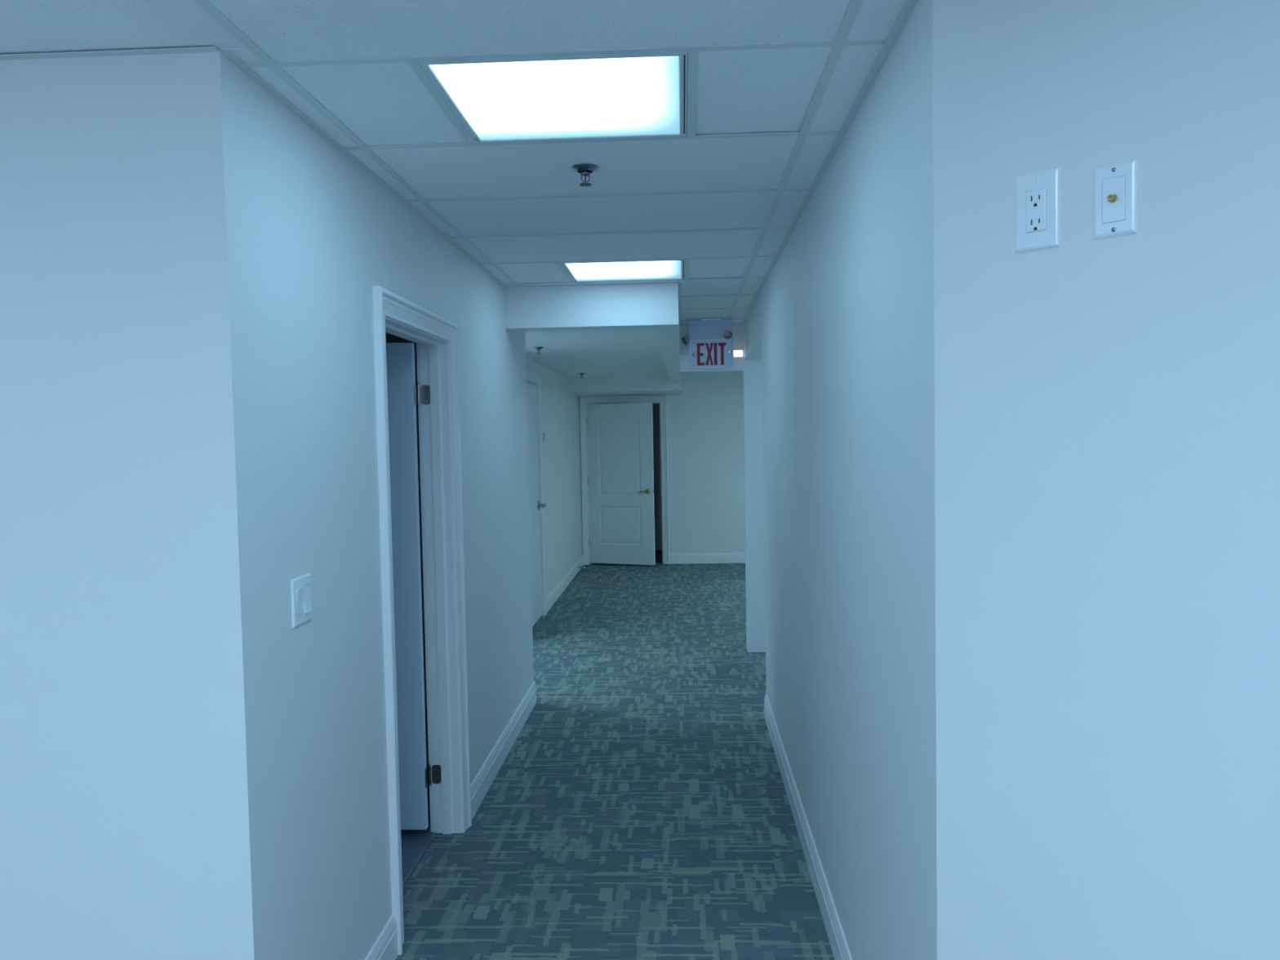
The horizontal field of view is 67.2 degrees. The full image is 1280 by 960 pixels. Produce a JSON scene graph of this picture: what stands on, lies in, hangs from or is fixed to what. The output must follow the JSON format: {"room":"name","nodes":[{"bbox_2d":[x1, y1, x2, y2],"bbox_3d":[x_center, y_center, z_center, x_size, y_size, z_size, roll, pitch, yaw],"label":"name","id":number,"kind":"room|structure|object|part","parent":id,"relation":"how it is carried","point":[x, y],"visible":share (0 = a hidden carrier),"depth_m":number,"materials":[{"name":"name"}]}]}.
{"room":"office corridor","nodes":[
{"label":"office corridor","id":0,"kind":"room"},
{"bbox_2d":[0,52,278,959],"bbox_3d":[-2.525,0.328,2.205,3.346,2.530,0.120,-1,3,3],"label":"wall","id":1,"kind":"structure","parent":0,"point":[136,817],"depth_m":2.08,"materials":[{"name":"white paint"}]},
{"bbox_2d":[245,73,533,959],"bbox_3d":[-1.989,0.230,4.124,2.446,2.530,3.767,-1,3,3],"label":"wall","id":2,"kind":"structure","parent":0,"point":[325,233],"depth_m":2.70,"materials":[{"name":"white paint"}]},
{"bbox_2d":[290,573,312,627],"bbox_3d":[-0.836,0.298,2.391,0.012,0.117,0.117,-1,3,3],"label":"light switch","id":3,"kind":"object","parent":2,"relation":"attached to","point":[300,587],"visible":1,"depth_m":2.38,"materials":[{"name":"white plastic"}]},
{"bbox_2d":[364,915,397,959],"bbox_3d":[-0.805,1.478,2.602,0.015,0.132,0.959,-1,3,3],"label":"baseboard","id":4,"kind":"structure","parent":2,"relation":"attached to","point":[385,948],"depth_m":2.99,"materials":[{"name":"white paint"}]},
{"bbox_2d":[372,285,471,955],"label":"door","id":5,"kind":"structure","parent":2,"relation":"in","point":[436,337],"depth_m":3.95,"materials":[{"name":"white paint"}]},
{"bbox_3d":[-0.920,0.438,3.559,0.026,2.126,1.032,-1,3,3],"label":"casing","id":6,"kind":"part","parent":5,"relation":"part of","materials":[{"name":"white paint"}]},
{"bbox_2d":[471,680,536,819],"bbox_3d":[-0.696,1.363,5.062,0.015,0.132,1.898,-1,3,3],"label":"baseboard","id":7,"kind":"structure","parent":2,"relation":"attached to","point":[481,784],"depth_m":4.84,"materials":[{"name":"white paint"}]},
{"bbox_2d":[0,0,917,324],"bbox_3d":[-0.351,-1.096,4.815,7.740,0.126,18.120,-1,3,3],"label":"ceiling","id":8,"kind":"structure","parent":0,"point":[775,88],"depth_m":2.35,"materials":[{"name":"white paint"}]},
{"bbox_2d":[417,52,687,143],"bbox_3d":[-0.177,-0.951,2.367,0.584,0.058,0.584,-1,3,3],"label":"ceiling light","id":9,"kind":"object","parent":8,"relation":"attached to","point":[624,95],"visible":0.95,"depth_m":2.32,"materials":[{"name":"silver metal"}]},
{"bbox_2d":[572,164,598,186],"bbox_3d":[-0.167,-0.925,2.938,0.080,0.053,0.080,-1,3,3],"label":"sprinkler","id":10,"kind":"object","parent":8,"relation":"attached to","point":[584,170],"visible":1,"depth_m":2.93,"materials":[{"name":"silver metal"}]},
{"bbox_2d":[560,259,684,282],"bbox_3d":[-0.069,-1.065,4.800,0.584,0.058,0.584,-1,3,3],"label":"ceiling light","id":11,"kind":"object","parent":8,"relation":"attached to","point":[660,269],"visible":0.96,"depth_m":4.79,"materials":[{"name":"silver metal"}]},
{"bbox_2d":[681,318,733,368],"bbox_3d":[0.477,-0.967,6.819,0.368,0.348,0.123,-1,3,3],"label":"exit sign","id":12,"kind":"object","parent":8,"relation":"hanging from","point":[710,340],"visible":1,"depth_m":6.83,"materials":[{"name":"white plastic"}]},
{"bbox_3d":[0.506,-0.894,6.855,0.316,0.194,0.050,-1,3,3],"label":"panel","id":13,"kind":"part","parent":12,"relation":"part of","materials":[{"name":"white plastic"}]},
{"bbox_2d":[525,356,582,595],"bbox_3d":[-1.908,-0.043,10.057,2.080,2.530,4.706,-1,3,3],"label":"wall","id":14,"kind":"structure","parent":0,"point":[560,407],"depth_m":10.31,"materials":[{"name":"white paint"}]},
{"bbox_2d":[526,369,546,626],"bbox_3d":[-0.963,0.172,8.408,0.191,2.216,1.072,-1,3,3],"label":"door","id":15,"kind":"structure","parent":14,"relation":"in","point":[534,384],"depth_m":8.68,"materials":[{"name":"white paint"}]},
{"bbox_3d":[-0.890,0.233,8.721,0.077,0.086,0.197,-1,3,3],"label":"handle","id":16,"kind":"part","parent":15,"relation":"part of","materials":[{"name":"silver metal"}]},
{"bbox_2d":[542,430,546,443],"bbox_3d":[-0.900,-0.405,9.025,0.038,0.124,0.084,-1,3,3],"label":"thermostat","id":17,"kind":"object","parent":14,"relation":"attached to","point":[544,433],"visible":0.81,"depth_m":9.00,"materials":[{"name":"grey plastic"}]},
{"bbox_2d":[546,555,583,612],"bbox_3d":[-0.811,1.108,10.702,0.015,0.132,3.395,-1,3,3],"label":"baseboard","id":18,"kind":"structure","parent":14,"relation":"attached to","point":[555,593],"depth_m":10.35,"materials":[{"name":"white paint"}]},
{"bbox_2d":[504,283,680,395],"bbox_3d":[-0.289,-1.100,8.748,1.307,0.360,7.075,-1,3,3],"label":"beam","id":19,"kind":"structure","parent":0,"point":[651,305],"depth_m":5.22,"materials":[{"name":"white paint"}]},
{"bbox_2d":[524,328,667,377],"bbox_3d":[-1.414,-1.057,8.331,3.257,0.025,5.800,-1,3,3],"label":"ceiling","id":20,"kind":"structure","parent":0,"point":[615,353],"depth_m":7.88,"materials":[{"name":"white paint"}]},
{"bbox_2d":[533,346,543,354],"bbox_3d":[-0.770,-0.984,7.335,0.080,0.053,0.080,-1,3,3],"label":"sprinkler","id":21,"kind":"object","parent":20,"relation":"attached to","point":[536,348],"visible":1,"depth_m":7.32,"materials":[{"name":"silver metal"}]},
{"bbox_2d":[395,550,834,959],"bbox_3d":[-0.251,1.447,4.989,7.600,0.055,18.000,-1,3,3],"label":"floor","id":22,"kind":"structure","parent":0,"point":[640,809],"depth_m":4.21,"materials":[{"name":"carpet"}]},
{"bbox_2d":[652,403,662,550],"bbox_3d":[-0.107,-0.220,13.185,2.400,2.530,1.474,-1,3,3],"label":"wall","id":23,"kind":"structure","parent":0,"point":[655,406],"depth_m":13.81,"materials":[{"name":"black"}]},
{"bbox_2d":[578,371,745,555],"bbox_3d":[1.435,-0.209,12.318,4.640,2.530,0.120,-1,3,3],"label":"wall","id":24,"kind":"structure","parent":0,"point":[705,421],"depth_m":12.29,"materials":[{"name":"white paint"}]},
{"bbox_2d":[579,395,669,564],"bbox_3d":[-0.201,0.013,12.236,1.112,2.156,0.450,-1,3,3],"label":"door","id":25,"kind":"structure","parent":24,"relation":"in","point":[616,433],"depth_m":12.24,"materials":[{"name":"white paint"}]},
{"bbox_3d":[-0.261,-0.296,12.186,0.575,1.000,0.010,0,3,22],"label":"panel","id":26,"kind":"part","parent":25,"relation":"part of","materials":[{"name":"white paint"}]},
{"bbox_3d":[-0.245,0.578,12.226,0.575,0.490,0.010,0,3,22],"label":"panel","id":27,"kind":"part","parent":25,"relation":"part of","materials":[{"name":"white paint"}]},
{"bbox_3d":[0.044,0.145,12.048,0.151,0.066,0.059,0,3,22],"label":"handle","id":28,"kind":"part","parent":25,"relation":"part of","materials":[{"name":"gold metal"}]},
{"bbox_2d":[669,552,745,564],"bbox_3d":[2.070,0.981,12.278,3.408,0.132,0.015,-1,3,3],"label":"baseboard","id":29,"kind":"structure","parent":24,"relation":"attached to","point":[707,557],"depth_m":12.33,"materials":[{"name":"white paint"}]},
{"bbox_2d":[679,324,765,652],"bbox_3d":[1.923,0.015,7.224,3.213,2.530,0.120,-1,3,3],"label":"wall","id":30,"kind":"structure","parent":0,"point":[752,372],"depth_m":7.21,"materials":[{"name":"white paint"}]},
{"bbox_2d":[733,349,742,357],"bbox_3d":[0.727,-0.939,7.161,0.078,0.056,0.024,-1,3,3],"label":"wall lamp","id":31,"kind":"object","parent":30,"relation":"attached to","point":[737,353],"visible":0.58,"depth_m":7.15,"materials":[{"name":"white plastic"}]},
{"bbox_2d":[742,0,937,959],"bbox_3d":[1.736,0.145,4.451,2.139,2.530,5.444,-1,3,3],"label":"wall","id":32,"kind":"structure","parent":0,"point":[841,326],"depth_m":2.47,"materials":[{"name":"white paint"}]},
{"bbox_2d":[764,694,852,959],"bbox_3d":[0.646,1.399,3.725,0.015,0.132,3.762,-1,3,3],"label":"baseboard","id":33,"kind":"structure","parent":32,"relation":"attached to","point":[840,949],"depth_m":3.60,"materials":[{"name":"white paint"}]},
{"bbox_2d":[932,0,1279,959],"bbox_3d":[1.446,0.314,0.890,0.120,2.530,2.531,-3,4,-42],"label":"wall","id":34,"kind":"structure","parent":0,"point":[1107,411],"depth_m":1.54,"materials":[{"name":"white paint"}]},
{"bbox_2d":[1015,166,1061,253],"bbox_3d":[0.660,-0.448,1.603,0.009,0.130,0.077,-3,4,-42],"label":"electrical outlet","id":35,"kind":"object","parent":34,"relation":"attached to","point":[1037,193],"visible":1,"depth_m":1.60,"materials":[{"name":"white plastic"}]},
{"bbox_2d":[1026,187,1045,232],"bbox_3d":[0.659,-0.448,1.602,0.004,0.068,0.034,-3,4,-42],"label":"receptacle","id":36,"kind":"object","parent":35,"relation":"attached to","point":[1035,197],"depth_m":1.60,"materials":[{"name":"white plastic"}]},
{"bbox_2d":[1093,158,1137,240],"bbox_3d":[0.740,-0.439,1.508,0.020,0.114,0.068,-3,4,-42],"label":"cable plate","id":37,"kind":"object","parent":34,"relation":"attached to","point":[1115,186],"visible":1,"depth_m":1.51,"materials":[{"name":"white plastic"}]}
]}

